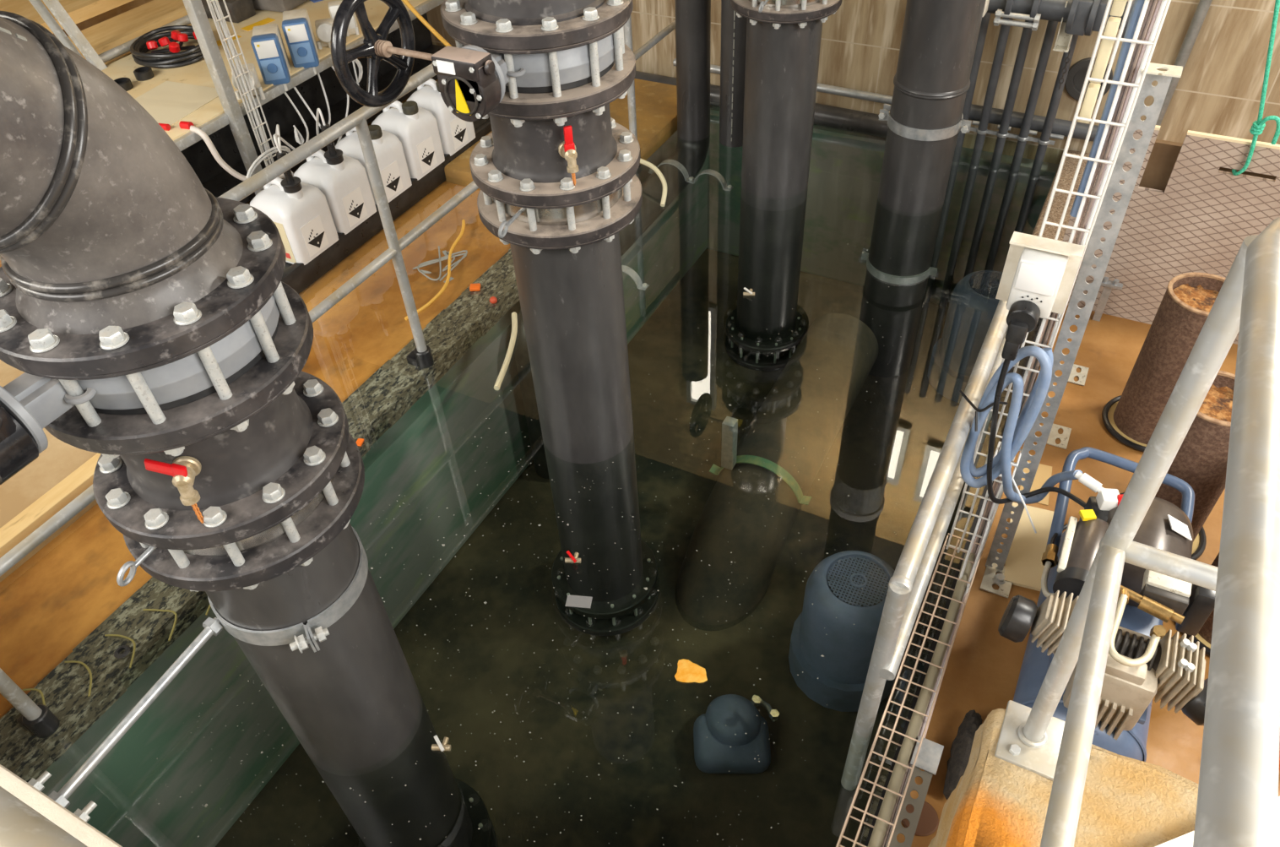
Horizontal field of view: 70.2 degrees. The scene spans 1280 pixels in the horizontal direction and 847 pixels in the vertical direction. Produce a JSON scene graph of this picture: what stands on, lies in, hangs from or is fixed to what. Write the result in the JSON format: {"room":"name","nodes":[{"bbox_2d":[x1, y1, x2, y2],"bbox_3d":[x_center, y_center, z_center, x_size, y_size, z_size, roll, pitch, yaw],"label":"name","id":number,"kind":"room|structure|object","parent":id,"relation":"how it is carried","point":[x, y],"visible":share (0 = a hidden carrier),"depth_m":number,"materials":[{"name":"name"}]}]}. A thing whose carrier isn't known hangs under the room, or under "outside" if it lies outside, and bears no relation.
{"room":"water treatment plant","nodes":[
{"label":"water treatment plant","id":0,"kind":"room"},
{"bbox_2d":[0,786,87,846],"bbox_3d":[-0.859,0.374,1.028,1.350,0.080,0.080,18,48,21],"label":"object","id":1,"kind":"object","parent":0,"point":[21,825],"visible":1,"depth_m":0.93,"materials":[{"name":"metal"}]},
{"bbox_2d":[0,764,122,846],"bbox_3d":[-2.239,1.271,2.717,3.600,2.100,0.500,18,48,21],"label":"wall","id":2,"kind":"structure","parent":0,"point":[25,792],"depth_m":1.70,"materials":[{"name":"paint"}]},
{"bbox_2d":[0,359,97,582],"bbox_3d":[-2.742,0.120,3.739,1.350,0.100,1.900,18,48,21],"label":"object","id":3,"kind":"structure","parent":2,"relation":"attached to","point":[59,459],"depth_m":3.54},
{"bbox_2d":[0,452,100,558],"bbox_3d":[-2.187,0.260,3.469,0.090,0.040,1.900,18,48,21],"label":"trim","id":4,"kind":"structure","parent":2,"relation":"attached to","point":[26,522],"depth_m":3.40,"materials":[{"name":"brown wood"}]},
{"bbox_2d":[0,248,519,782],"bbox_3d":[-1.156,-0.045,3.894,0.211,0.104,3.589,18,48,21],"label":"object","id":5,"kind":"structure","parent":2,"relation":"attached to","point":[391,391],"depth_m":3.15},
{"bbox_2d":[0,16,675,737],"bbox_3d":[-0.894,-0.822,3.787,0.111,1.186,5.050,18,48,21],"label":"guard railing","id":6,"kind":"object","parent":5,"relation":"on","point":[38,719],"visible":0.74,"depth_m":3.32,"materials":[{"name":"metal"}]},
{"bbox_2d":[16,703,59,737],"bbox_3d":[-1.861,0.916,2.817,0.111,0.100,0.072,18,48,21],"label":"socket","id":7,"kind":"object","parent":6,"relation":"attached to","point":[44,723],"depth_m":2.79,"materials":[{"name":"black plastic"}]},
{"bbox_2d":[406,345,433,368],"bbox_3d":[-0.969,-0.294,4.027,0.111,0.100,0.072,18,48,21],"label":"socket","id":8,"kind":"object","parent":6,"relation":"attached to","point":[422,358],"depth_m":4.00,"materials":[{"name":"black plastic"}]},
{"bbox_2d":[0,0,510,718],"bbox_3d":[-3.257,-1.348,5.442,5.400,0.100,5.400,18,48,21],"label":"floor","id":9,"kind":"structure","parent":0,"point":[50,604],"depth_m":4.13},
{"bbox_2d":[0,0,209,70],"bbox_3d":[-3.638,-2.357,5.551,1.760,1.223,2.950,18,48,21],"label":"table","id":10,"kind":"object","parent":9,"relation":"on","point":[104,43],"visible":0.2,"depth_m":5.51,"materials":[{"name":"wood"}]},
{"bbox_2d":[0,0,444,260],"bbox_3d":[-2.287,-1.900,5.370,1.160,0.748,3.000,18,48,21],"label":"bench","id":11,"kind":"object","parent":9,"relation":"on","point":[211,118],"depth_m":5.20,"materials":[{"name":"wood"}]},
{"bbox_2d":[135,81,218,125],"bbox_3d":[-2.445,-1.650,4.701,0.420,0.003,0.460,14,46,17],"label":"plastic sheet","id":12,"kind":"object","parent":11,"relation":"on","point":[169,102],"visible":0.64,"depth_m":4.73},
{"bbox_2d":[200,0,255,22],"bbox_3d":[-2.529,-2.551,5.567,0.300,0.120,0.160,18,48,21],"label":"case","id":13,"kind":"object","parent":11,"relation":"on","point":[239,10],"visible":0.69,"depth_m":5.50,"materials":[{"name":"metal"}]},
{"bbox_2d":[189,124,293,181],"bbox_3d":[-2.022,-1.371,4.658,0.416,0.408,0.118,-26,48,-21],"label":"hose","id":14,"kind":"object","parent":11,"relation":"hanging from","point":[208,141],"visible":0.66,"depth_m":4.54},
{"bbox_2d":[231,63,265,99],"bbox_3d":[-2.022,-1.747,4.681,0.135,0.174,0.153,-13,44,-9],"label":"junction box","id":15,"kind":"object","parent":11,"relation":"on","point":[256,83],"visible":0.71,"depth_m":4.65,"materials":[{"name":"beige plastic"}]},
{"bbox_2d":[250,23,290,91],"bbox_3d":[-1.958,-1.946,4.851,0.135,0.285,0.260,-13,44,-9],"label":"pump","id":16,"kind":"object","parent":11,"relation":"on","point":[267,43],"visible":0.99,"depth_m":4.76,"materials":[{"name":"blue plastic"}]},
{"bbox_2d":[251,0,307,11],"bbox_3d":[-2.242,-2.795,5.687,0.340,0.280,0.460,14,46,17],"label":"tank","id":17,"kind":"object","parent":11,"relation":"on","point":[270,5],"visible":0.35,"depth_m":5.59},
{"bbox_2d":[282,8,319,74],"bbox_3d":[-1.856,-2.092,4.997,0.135,0.285,0.260,-13,44,-9],"label":"pump","id":18,"kind":"object","parent":11,"relation":"on","point":[296,26],"visible":0.99,"depth_m":4.90,"materials":[{"name":"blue plastic"}]},
{"bbox_2d":[202,44,444,203],"bbox_3d":[-1.972,-1.660,5.379,0.300,0.050,2.900,18,48,21],"label":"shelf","id":19,"kind":"object","parent":11,"relation":"attached to","point":[219,181],"depth_m":5.49,"materials":[{"name":"black plastic"}]},
{"bbox_2d":[314,17,333,49],"bbox_3d":[-1.761,-2.188,5.133,0.135,0.163,0.146,-13,44,-9],"label":"junction box","id":20,"kind":"object","parent":11,"relation":"on","point":[323,27],"visible":0.66,"depth_m":5.07,"materials":[{"name":"beige plastic"}]},
{"bbox_2d":[327,0,359,36],"bbox_3d":[-1.708,-2.330,5.256,0.136,0.195,0.114,-13,44,-9],"label":"junction box","id":21,"kind":"object","parent":11,"relation":"on","point":[353,28],"visible":0.47,"depth_m":5.22,"materials":[{"name":"beige plastic"}]},
{"bbox_2d":[182,0,264,195],"bbox_3d":[-2.079,-1.838,4.370,0.060,1.960,0.060,18,48,21],"label":"post","id":22,"kind":"object","parent":9,"relation":"on","point":[196,12],"visible":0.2,"depth_m":4.49,"materials":[{"name":"metal"}]},
{"bbox_2d":[206,0,276,167],"bbox_3d":[-2.011,-1.922,4.395,0.026,1.820,0.099,18,48,21],"label":"cable tray","id":23,"kind":"object","parent":22,"relation":"attached to","point":[235,57],"visible":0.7,"depth_m":4.56,"materials":[{"name":"metal"}]},
{"bbox_2d":[281,115,491,293],"bbox_3d":[-1.504,-1.272,5.062,0.447,0.135,2.092,18,48,21],"label":"drip tray","id":24,"kind":"object","parent":9,"relation":"on","point":[299,276],"visible":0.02,"depth_m":4.80,"materials":[{"name":"black plastic"}]},
{"bbox_2d":[246,146,291,189],"bbox_3d":[-1.887,-1.296,4.803,0.193,0.282,0.332,18,48,21],"label":"cable loop","id":25,"kind":"object","parent":24,"relation":"on","point":[259,159],"visible":0.49,"depth_m":4.71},
{"bbox_2d":[249,150,338,265],"bbox_3d":[-1.719,-1.082,4.427,0.274,0.535,0.289,18,48,21],"label":"canister","id":26,"kind":"object","parent":24,"relation":"on","point":[301,213],"visible":0.77,"depth_m":4.39,"materials":[{"name":"white plastic"}]},
{"bbox_2d":[273,92,309,152],"bbox_3d":[-1.764,-1.494,4.619,0.092,0.356,0.947,-14,45,-11],"label":"tube","id":27,"kind":"object","parent":26,"relation":"attached to","point":[275,135],"visible":0.7,"depth_m":4.91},
{"bbox_2d":[292,123,376,234],"bbox_3d":[-1.580,-1.272,4.616,0.274,0.535,0.285,18,48,21],"label":"canister","id":28,"kind":"object","parent":24,"relation":"on","point":[343,180],"visible":0.84,"depth_m":4.57,"materials":[{"name":"white plastic"}]},
{"bbox_2d":[293,86,325,135],"bbox_3d":[-1.678,-1.590,4.748,0.091,0.400,0.779,-22,47,-18],"label":"tube","id":29,"kind":"object","parent":28,"relation":"attached to","point":[318,111],"visible":0.69,"depth_m":4.64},
{"bbox_2d":[335,124,412,204],"bbox_3d":[-1.438,-1.407,4.854,0.274,0.390,0.285,18,48,21],"label":"canister","id":30,"kind":"object","parent":24,"relation":"on","point":[388,149],"visible":0.51,"depth_m":4.78,"materials":[{"name":"white plastic"}]},
{"bbox_2d":[371,100,444,179],"bbox_3d":[-1.297,-1.599,5.045,0.274,0.390,0.285,18,48,21],"label":"canister","id":31,"kind":"object","parent":24,"relation":"on","point":[415,127],"visible":0.82,"depth_m":4.95,"materials":[{"name":"white plastic"}]},
{"bbox_2d":[406,78,475,156],"bbox_3d":[-1.156,-1.790,5.237,0.274,0.390,0.285,18,48,21],"label":"canister","id":32,"kind":"object","parent":24,"relation":"on","point":[455,132],"visible":0.58,"depth_m":5.14,"materials":[{"name":"white plastic"}]},
{"bbox_2d":[404,219,465,319],"bbox_3d":[-0.971,-0.782,4.560,0.115,0.018,0.876,5,44,9],"label":"cord","id":33,"kind":"object","parent":9,"relation":"on","point":[461,233],"visible":0.93,"depth_m":4.50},
{"bbox_2d":[412,245,467,281],"bbox_3d":[-1.007,-0.812,4.594,0.200,0.008,0.288,18,48,21],"label":"string","id":34,"kind":"object","parent":9,"relation":"on","point":[434,261],"visible":1,"depth_m":4.59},
{"bbox_2d":[41,130,708,846],"bbox_3d":[-0.774,-0.088,4.791,0.200,0.950,5.700,18,48,21],"label":"wall","id":35,"kind":"structure","parent":0,"point":[414,459],"depth_m":3.97,"materials":[{"name":"glass"}]},
{"bbox_2d":[215,247,1037,846],"bbox_3d":[0.360,0.704,4.748,2.900,0.200,6.000,18,48,21],"label":"floor","id":36,"kind":"structure","parent":0,"point":[810,803],"depth_m":4.26,"materials":[{"name":"concrete"}]},
{"bbox_2d":[0,10,497,846],"bbox_3d":[-1.002,0.548,2.231,0.553,3.632,0.947,18,48,21],"label":"riser pipe","id":37,"kind":"object","parent":36,"relation":"on","point":[149,319],"visible":0.99,"depth_m":1.71,"materials":[{"name":"metal"}]},
{"bbox_2d":[330,0,658,635],"bbox_3d":[-0.314,-0.389,3.118,0.553,3.630,0.786,18,48,21],"label":"riser pipe","id":38,"kind":"object","parent":36,"relation":"on","point":[555,177],"visible":1,"depth_m":2.77,"materials":[{"name":"metal"}]},
{"bbox_2d":[513,0,710,478],"bbox_3d":[-0.127,-1.441,4.643,0.291,3.030,2.066,18,48,21],"label":"drain pipe","id":39,"kind":"object","parent":36,"relation":"on","point":[692,17],"visible":0.65,"depth_m":5.11,"materials":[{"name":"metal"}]},
{"bbox_2d":[621,0,747,290],"bbox_3d":[0.138,-1.412,4.595,0.271,3.030,1.918,18,48,21],"label":"drain pipe","id":40,"kind":"object","parent":36,"relation":"on","point":[733,28],"visible":0.64,"depth_m":5.07,"materials":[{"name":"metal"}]},
{"bbox_2d":[693,694,770,773],"bbox_3d":[0.385,1.307,3.853,0.322,0.216,0.315,-3,44,1],"label":"pump","id":41,"kind":"object","parent":36,"relation":"on","point":[713,754],"depth_m":3.77,"materials":[{"name":"blue paint"}]},
{"bbox_2d":[750,694,779,721],"bbox_3d":[0.506,1.150,3.690,0.056,0.065,0.145,-35,52,-29],"label":"fitting","id":42,"kind":"object","parent":41,"relation":"on","point":[756,700],"visible":1,"depth_m":3.69,"materials":[{"name":"metal"}]},
{"bbox_2d":[674,313,878,631],"bbox_3d":[0.712,0.275,4.851,0.536,1.134,2.208,18,48,21],"label":"pipe","id":43,"kind":"object","parent":36,"relation":"on","point":[741,527],"visible":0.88,"depth_m":4.51,"materials":[{"name":"plastic"}]},
{"bbox_2d":[725,0,842,371],"bbox_3d":[0.639,-1.771,4.470,0.553,3.825,0.786,18,48,21],"label":"riser pipe","id":44,"kind":"object","parent":36,"relation":"on","point":[783,37],"visible":0.99,"depth_m":4.83,"materials":[{"name":"metal"}]},
{"bbox_2d":[859,0,985,377],"bbox_3d":[1.393,-1.997,4.110,0.391,4.430,0.383,-11,44,-8],"label":"pipe","id":45,"kind":"object","parent":36,"relation":"on","point":[924,116],"visible":0.98,"depth_m":4.59,"materials":[{"name":"black plastic"}]},
{"bbox_2d":[426,0,1279,164],"bbox_3d":[0.834,-2.262,5.737,14.000,3.200,0.200,18,48,21],"label":"wall","id":46,"kind":"structure","parent":0,"point":[1218,89],"depth_m":4.95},
{"bbox_2d":[634,70,888,137],"bbox_3d":[0.572,-2.072,5.802,2.401,0.144,0.124,18,48,21],"label":"pipe","id":47,"kind":"object","parent":46,"relation":"attached to","point":[842,118],"visible":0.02,"depth_m":5.50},
{"bbox_2d":[672,58,892,104],"bbox_3d":[0.942,-2.080,5.568,1.621,0.068,0.048,18,48,21],"label":"pipe","id":48,"kind":"object","parent":46,"relation":"attached to","point":[870,96],"visible":0.29,"depth_m":5.43,"materials":[{"name":"metal"}]},
{"bbox_2d":[968,103,1098,141],"bbox_3d":[2.092,-1.694,5.087,0.931,0.094,0.099,18,48,21],"label":"pipe","id":49,"kind":"object","parent":46,"relation":"attached to","point":[1060,129],"visible":0.62,"depth_m":5.02,"materials":[{"name":"black plastic"}]},
{"bbox_2d":[1064,57,1112,101],"bbox_3d":[2.386,-1.827,4.844,0.230,0.230,0.030,18,48,21],"label":"pipe","id":50,"kind":"object","parent":46,"relation":"attached to","point":[1076,77],"depth_m":4.85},
{"bbox_2d":[1155,0,1212,125],"bbox_3d":[2.715,-1.986,4.410,0.117,1.582,0.052,18,48,21],"label":"conduit","id":51,"kind":"object","parent":46,"relation":"attached to","point":[1203,6],"visible":0.49,"depth_m":4.50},
{"bbox_2d":[707,105,1058,328],"bbox_3d":[1.554,-1.343,5.887,2.400,1.060,0.100,18,48,21],"label":"wall","id":52,"kind":"structure","parent":0,"point":[845,170],"depth_m":5.83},
{"bbox_2d":[444,78,677,189],"bbox_3d":[-0.488,-1.805,5.606,1.250,0.110,1.500,18,48,21],"label":"floor","id":53,"kind":"structure","parent":52,"relation":"attached to","point":[656,103],"depth_m":5.55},
{"bbox_2d":[401,0,451,46],"bbox_3d":[-1.064,-2.216,5.403,0.759,0.788,0.059,4,44,8],"label":"hose","id":54,"kind":"object","parent":53,"relation":"on","point":[407,3],"visible":0.3,"depth_m":5.31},
{"bbox_2d":[923,12,990,302],"bbox_3d":[1.834,-1.903,4.976,0.111,3.000,0.102,-26,48,-21],"label":"pipe","id":55,"kind":"object","parent":52,"relation":"attached to","point":[984,22],"visible":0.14,"depth_m":5.26,"materials":[{"name":"black plastic"}]},
{"bbox_2d":[938,17,1010,306],"bbox_3d":[1.933,-1.871,4.935,0.111,3.000,0.102,-26,48,-21],"label":"pipe","id":56,"kind":"object","parent":52,"relation":"attached to","point":[982,130],"visible":1,"depth_m":5.21,"materials":[{"name":"black plastic"}]},
{"bbox_2d":[963,20,1032,276],"bbox_3d":[2.031,-1.839,4.895,0.111,3.000,0.102,-26,48,-21],"label":"pipe","id":57,"kind":"object","parent":52,"relation":"attached to","point":[1002,133],"visible":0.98,"depth_m":5.11,"materials":[{"name":"black plastic"}]},
{"bbox_2d":[984,20,1057,270],"bbox_3d":[2.129,-1.806,4.855,0.111,3.000,0.102,-26,48,-21],"label":"pipe","id":58,"kind":"object","parent":52,"relation":"attached to","point":[1023,137],"visible":0.92,"depth_m":5.03,"materials":[{"name":"black plastic"}]},
{"bbox_2d":[1014,34,1078,233],"bbox_3d":[2.228,-1.774,4.815,0.111,3.000,0.102,-26,48,-21],"label":"pipe","id":59,"kind":"object","parent":52,"relation":"attached to","point":[1044,141],"visible":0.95,"depth_m":4.99,"materials":[{"name":"black plastic"}]},
{"bbox_2d":[1032,150,1090,241],"bbox_3d":[2.129,-1.020,4.669,0.170,0.140,1.450,18,48,21],"label":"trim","id":60,"kind":"structure","parent":52,"relation":"attached to","point":[1070,165],"depth_m":4.71,"materials":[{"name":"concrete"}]},
{"bbox_2d":[864,312,1052,846],"bbox_3d":[1.181,0.407,3.207,0.050,0.100,4.200,18,48,21],"label":"trim","id":61,"kind":"structure","parent":0,"point":[975,520],"depth_m":2.90,"materials":[{"name":"metal"}]},
{"bbox_2d":[982,0,1135,37],"bbox_3d":[1.983,-2.006,4.399,0.785,0.210,0.245,18,48,21],"label":"pipe","id":62,"kind":"object","parent":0,"point":[1081,17],"visible":0.81,"depth_m":4.36,"materials":[{"name":"grey metal"}]},
{"bbox_2d":[1052,1,1073,89],"bbox_3d":[2.077,-1.845,4.466,0.087,0.425,0.063,18,48,21],"label":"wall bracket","id":63,"kind":"object","parent":62,"relation":"hanging from","point":[1063,40],"visible":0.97,"depth_m":4.46,"materials":[{"name":"metal"}]},
{"bbox_2d":[896,305,1279,846],"bbox_3d":[3.189,0.758,2.794,4.000,0.200,5.300,18,48,21],"label":"floor","id":64,"kind":"structure","parent":0,"point":[982,672],"depth_m":2.97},
{"bbox_2d":[901,801,938,835],"bbox_3d":[0.759,1.069,2.473,0.100,0.010,0.100,18,48,21],"label":"drain cover","id":65,"kind":"object","parent":64,"relation":"on","point":[928,822],"visible":0.6,"depth_m":2.46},
{"bbox_2d":[943,709,982,799],"bbox_3d":[0.903,0.925,2.542,0.072,0.117,0.260,18,48,21],"label":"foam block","id":66,"kind":"object","parent":64,"relation":"on","point":[962,745],"visible":0.67,"depth_m":2.51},
{"bbox_2d":[1003,502,1053,591],"bbox_3d":[1.347,0.421,3.114,0.170,0.012,0.360,13,46,17],"label":"board","id":67,"kind":"object","parent":64,"relation":"on","point":[1024,566],"visible":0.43,"depth_m":3.10,"materials":[{"name":"brown wood"}]},
{"bbox_2d":[1019,461,1052,505],"bbox_3d":[1.446,0.215,3.329,0.100,0.004,0.200,14,46,17],"label":"board","id":68,"kind":"object","parent":64,"relation":"on","point":[1044,472],"depth_m":3.34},
{"bbox_2d":[1046,423,1071,449],"bbox_3d":[1.607,0.049,3.491,0.070,0.004,0.120,18,48,21],"label":"floor plate","id":69,"kind":"object","parent":64,"relation":"on","point":[1054,434],"visible":0.95,"depth_m":3.49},
{"bbox_2d":[927,708,1198,846],"bbox_3d":[1.152,1.896,0.969,2.211,0.947,2.277,18,48,21],"label":"plinth","id":70,"kind":"object","parent":64,"relation":"on","point":[1126,801],"depth_m":1.60,"materials":[{"name":"concrete"}]},
{"bbox_2d":[994,216,1279,846],"bbox_3d":[0.797,1.064,0.390,1.454,1.108,2.290,18,48,21],"label":"guard rail","id":71,"kind":"object","parent":70,"relation":"on","point":[1237,805],"visible":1,"depth_m":0.79,"materials":[{"name":"metal"}]},
{"bbox_2d":[1155,796,1279,846],"bbox_3d":[1.060,0.798,1.406,0.400,0.016,0.400,-15,45,-11],"label":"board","id":72,"kind":"object","parent":70,"relation":"on","point":[1185,840],"visible":0.02,"depth_m":1.51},
{"bbox_2d":[1067,363,1088,385],"bbox_3d":[1.796,-0.201,3.740,0.070,0.004,0.120,18,48,21],"label":"floor plate","id":73,"kind":"object","parent":64,"relation":"on","point":[1082,376],"visible":0.86,"depth_m":3.73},
{"bbox_2d":[979,62,1182,597],"bbox_3d":[1.143,-0.109,2.463,0.127,1.697,0.160,18,48,21],"label":"strut","id":74,"kind":"object","parent":64,"relation":"on","point":[995,561],"visible":0.91,"depth_m":2.29,"materials":[{"name":"metal"}]},
{"bbox_2d":[835,0,1171,846],"bbox_3d":[0.682,0.060,1.786,0.121,2.333,1.593,18,48,21],"label":"cable tray","id":75,"kind":"object","parent":74,"relation":"attached to","point":[1118,39],"visible":0.79,"depth_m":2.39,"materials":[{"name":"metal"}]},
{"bbox_2d":[885,735,943,846],"bbox_3d":[0.672,1.084,2.356,0.070,0.012,0.615,18,48,21],"label":"strut","id":76,"kind":"object","parent":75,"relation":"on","point":[930,754],"visible":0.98,"depth_m":2.46,"materials":[{"name":"metal"}]},
{"bbox_2d":[867,552,975,846],"bbox_3d":[0.738,0.912,2.524,0.037,0.057,1.502,18,48,21],"label":"metal rail","id":77,"kind":"object","parent":75,"relation":"in","point":[887,805],"visible":0.92,"depth_m":2.61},
{"bbox_2d":[881,0,1157,846],"bbox_3d":[0.714,0.073,1.757,0.015,2.314,1.571,18,48,21],"label":"cable","id":78,"kind":"object","parent":75,"relation":"in","point":[1154,2],"visible":0.71,"depth_m":2.15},
{"bbox_2d":[884,0,1162,846],"bbox_3d":[0.721,0.073,1.757,0.014,2.315,1.577,18,48,21],"label":"cable","id":79,"kind":"object","parent":75,"relation":"in","point":[1159,2],"visible":0.6,"depth_m":2.11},
{"bbox_2d":[995,231,1084,318],"bbox_3d":[0.975,-0.348,2.247,0.166,0.195,0.095,18,48,21],"label":"box","id":80,"kind":"object","parent":75,"relation":"attached to","point":[1041,271],"visible":1,"depth_m":2.21,"materials":[{"name":"beige plastic"}]},
{"bbox_2d":[986,299,1086,507],"bbox_3d":[1.115,-0.015,2.492,0.372,0.778,0.150,8,45,12],"label":"plug","id":81,"kind":"object","parent":80,"relation":"attached to","point":[1022,317],"visible":0.93,"depth_m":2.31,"materials":[{"name":"black plastic"}]},
{"bbox_2d":[1005,247,1068,318],"bbox_3d":[0.975,-0.345,2.240,0.105,0.155,0.082,18,48,21],"label":"socket","id":82,"kind":"object","parent":80,"relation":"attached to","point":[1039,276],"depth_m":2.20,"materials":[{"name":"white"}]},
{"bbox_2d":[922,0,1166,734],"bbox_3d":[0.723,0.085,1.747,0.016,2.319,1.552,18,48,21],"label":"cable","id":83,"kind":"object","parent":75,"relation":"in","point":[1163,2],"visible":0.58,"depth_m":2.07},
{"bbox_2d":[959,0,1149,579],"bbox_3d":[0.695,0.076,1.758,0.014,2.319,1.552,18,48,21],"label":"cable","id":84,"kind":"object","parent":75,"relation":"in","point":[1147,2],"visible":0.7,"depth_m":2.08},
{"bbox_2d":[970,0,1153,553],"bbox_3d":[0.707,0.068,1.763,0.013,2.315,1.577,18,48,21],"label":"cable","id":85,"kind":"object","parent":75,"relation":"in","point":[1151,1],"visible":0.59,"depth_m":2.11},
{"bbox_2d":[1077,0,1127,123],"bbox_3d":[0.976,-0.938,1.788,0.024,0.720,0.030,18,48,21],"label":"cable trunking","id":86,"kind":"object","parent":75,"relation":"attached to","point":[1118,6],"visible":0.92,"depth_m":1.93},
{"bbox_2d":[1069,0,1144,216],"bbox_3d":[1.015,-0.879,1.818,0.028,1.050,0.022,18,48,21],"label":"power cable","id":87,"kind":"object","parent":75,"relation":"in","point":[1138,5],"visible":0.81,"depth_m":1.97,"materials":[{"name":"blue plastic"}]},
{"bbox_2d":[997,446,1215,761],"bbox_3d":[1.313,0.521,2.570,0.523,0.632,0.942,18,48,21],"label":"air compressor","id":88,"kind":"object","parent":64,"relation":"on","point":[1144,662],"visible":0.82,"depth_m":2.29,"materials":[{"name":"blue metal"}]},
{"bbox_2d":[1079,488,1123,521],"bbox_3d":[1.301,0.265,2.557,0.102,0.172,0.119,18,48,21],"label":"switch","id":89,"kind":"object","parent":88,"relation":"attached to","point":[1102,507],"depth_m":2.52,"materials":[{"name":"plastic"}]},
{"bbox_2d":[1092,276,1122,321],"bbox_3d":[1.993,-0.531,3.915,0.100,0.225,0.045,18,48,21],"label":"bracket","id":90,"kind":"object","parent":64,"relation":"on","point":[1109,284],"visible":0.96,"depth_m":3.90,"materials":[{"name":"metal"}]},
{"bbox_2d":[1101,272,1225,452],"bbox_3d":[1.942,-0.215,3.299,0.332,0.623,0.332,18,48,21],"label":"pipe","id":91,"kind":"object","parent":64,"relation":"on","point":[1131,417],"depth_m":3.21,"materials":[{"name":"brown metal"}]},
{"bbox_2d":[1062,124,1279,344],"bbox_3d":[2.537,-0.637,3.531,1.640,0.859,0.020,18,48,21],"label":"panel","id":92,"kind":"object","parent":64,"relation":"on","point":[1201,221],"visible":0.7,"depth_m":3.61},
{"bbox_2d":[1231,0,1279,175],"bbox_3d":[2.119,-1.450,2.996,0.351,1.355,0.060,18,48,21],"label":"rope","id":93,"kind":"object","parent":92,"relation":"attached to","point":[1258,126],"visible":1,"depth_m":3.23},
{"bbox_2d":[1119,370,1235,656],"bbox_3d":[1.801,0.278,2.791,0.597,0.623,0.637,18,48,21],"label":"pipe","id":94,"kind":"object","parent":64,"relation":"on","point":[1201,460],"depth_m":2.79,"materials":[{"name":"brown metal"}]},
{"bbox_2d":[1138,139,1276,190],"bbox_3d":[2.237,-0.759,3.750,0.560,0.780,0.030,18,48,21],"label":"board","id":95,"kind":"object","parent":64,"relation":"on","point":[1163,155],"visible":0.02,"depth_m":3.59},
{"bbox_3d":[-2.052,-0.585,5.258,7.810,1.139,5.165,18,48,21],"label":"water","id":96,"kind":"object","parent":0,"visible":0},
{"bbox_2d":[431,735,450,751],"bbox_3d":[-0.590,0.955,2.707,0.055,0.026,0.050,1,44,5],"label":"valve fitting","id":97,"kind":"object","parent":96,"relation":"on","point":[442,746],"visible":1,"depth_m":2.70,"materials":[{"name":"gold metal"}]},
{"bbox_2d":[493,312,517,390],"bbox_3d":[-0.585,-0.331,4.051,0.050,0.042,0.510,0,44,4],"label":"hose","id":98,"kind":"object","parent":96,"relation":"on","point":[514,319],"visible":1,"depth_m":4.02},
{"bbox_2d":[156,216,965,846],"bbox_3d":[0.295,-0.083,3.748,1.751,0.001,4.478,18,48,21],"label":"water specks","id":99,"kind":"object","parent":96,"relation":"on","point":[443,545],"visible":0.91,"depth_m":2.95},
{"bbox_2d":[565,594,592,607],"bbox_3d":[-0.205,0.599,3.065,0.085,0.003,0.045,3,44,7],"label":"paper tag","id":100,"kind":"object","parent":96,"relation":"on","point":[572,600],"visible":1,"depth_m":3.06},
{"bbox_2d":[640,157,667,206],"bbox_3d":[0.083,-1.330,4.992,0.084,0.123,0.374,-17,45,-13],"label":"hose","id":101,"kind":"object","parent":96,"relation":"on","point":[644,162],"visible":0.94,"depth_m":4.95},
{"bbox_2d":[674,658,707,683],"bbox_3d":[0.160,0.782,2.848,0.110,0.003,0.080,18,48,21],"label":"foam","id":102,"kind":"object","parent":96,"relation":"on","point":[687,671],"visible":1,"depth_m":2.85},
{"bbox_2d":[788,550,900,711],"bbox_3d":[0.898,0.857,3.897,0.480,0.623,0.480,18,48,21],"label":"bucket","id":103,"kind":"object","parent":96,"relation":"on","point":[834,590],"visible":0.91,"depth_m":3.73,"materials":[{"name":"blue paint"}]},
{"bbox_2d":[827,556,889,607],"bbox_3d":[0.884,0.638,3.688,0.244,0.016,0.244,18,48,21],"label":"grille","id":104,"kind":"object","parent":103,"relation":"attached to","point":[847,576],"depth_m":3.68,"materials":[{"name":"blue plastic"}]},
{"bbox_2d":[840,299,1008,790],"bbox_3d":[1.055,0.264,3.062,0.119,1.079,1.685,18,48,21],"label":"railing","id":105,"kind":"object","parent":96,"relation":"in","point":[908,585],"visible":0.63,"depth_m":2.54,"materials":[{"name":"metal"}]},
{"bbox_2d":[959,390,1007,431],"bbox_3d":[0.929,-0.044,2.521,0.057,0.106,0.146,-30,49,-25],"label":"cable tie","id":106,"kind":"object","parent":105,"relation":"attached to","point":[961,392],"visible":0.89,"depth_m":2.52,"materials":[{"name":"black plastic"}]},
{"bbox_2d":[960,345,1083,504],"bbox_3d":[1.095,0.034,2.579,0.324,0.679,0.150,1,44,5],"label":"air hose","id":107,"kind":"object","parent":105,"relation":"hanging from","point":[1016,431],"visible":0.9,"depth_m":2.51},
{"bbox_2d":[927,270,1014,403],"bbox_3d":[1.954,-0.516,5.223,0.480,0.683,0.480,18,48,21],"label":"motor","id":108,"kind":"object","parent":96,"relation":"on","point":[968,318],"visible":0.66,"depth_m":5.08,"materials":[{"name":"blue paint"}]},
{"bbox_2d":[970,271,1002,298],"bbox_3d":[1.938,-0.759,4.991,0.244,0.009,0.244,16,47,19],"label":"grille","id":109,"kind":"object","parent":108,"relation":"attached to","point":[983,284],"depth_m":5.00,"materials":[{"name":"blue plastic"}]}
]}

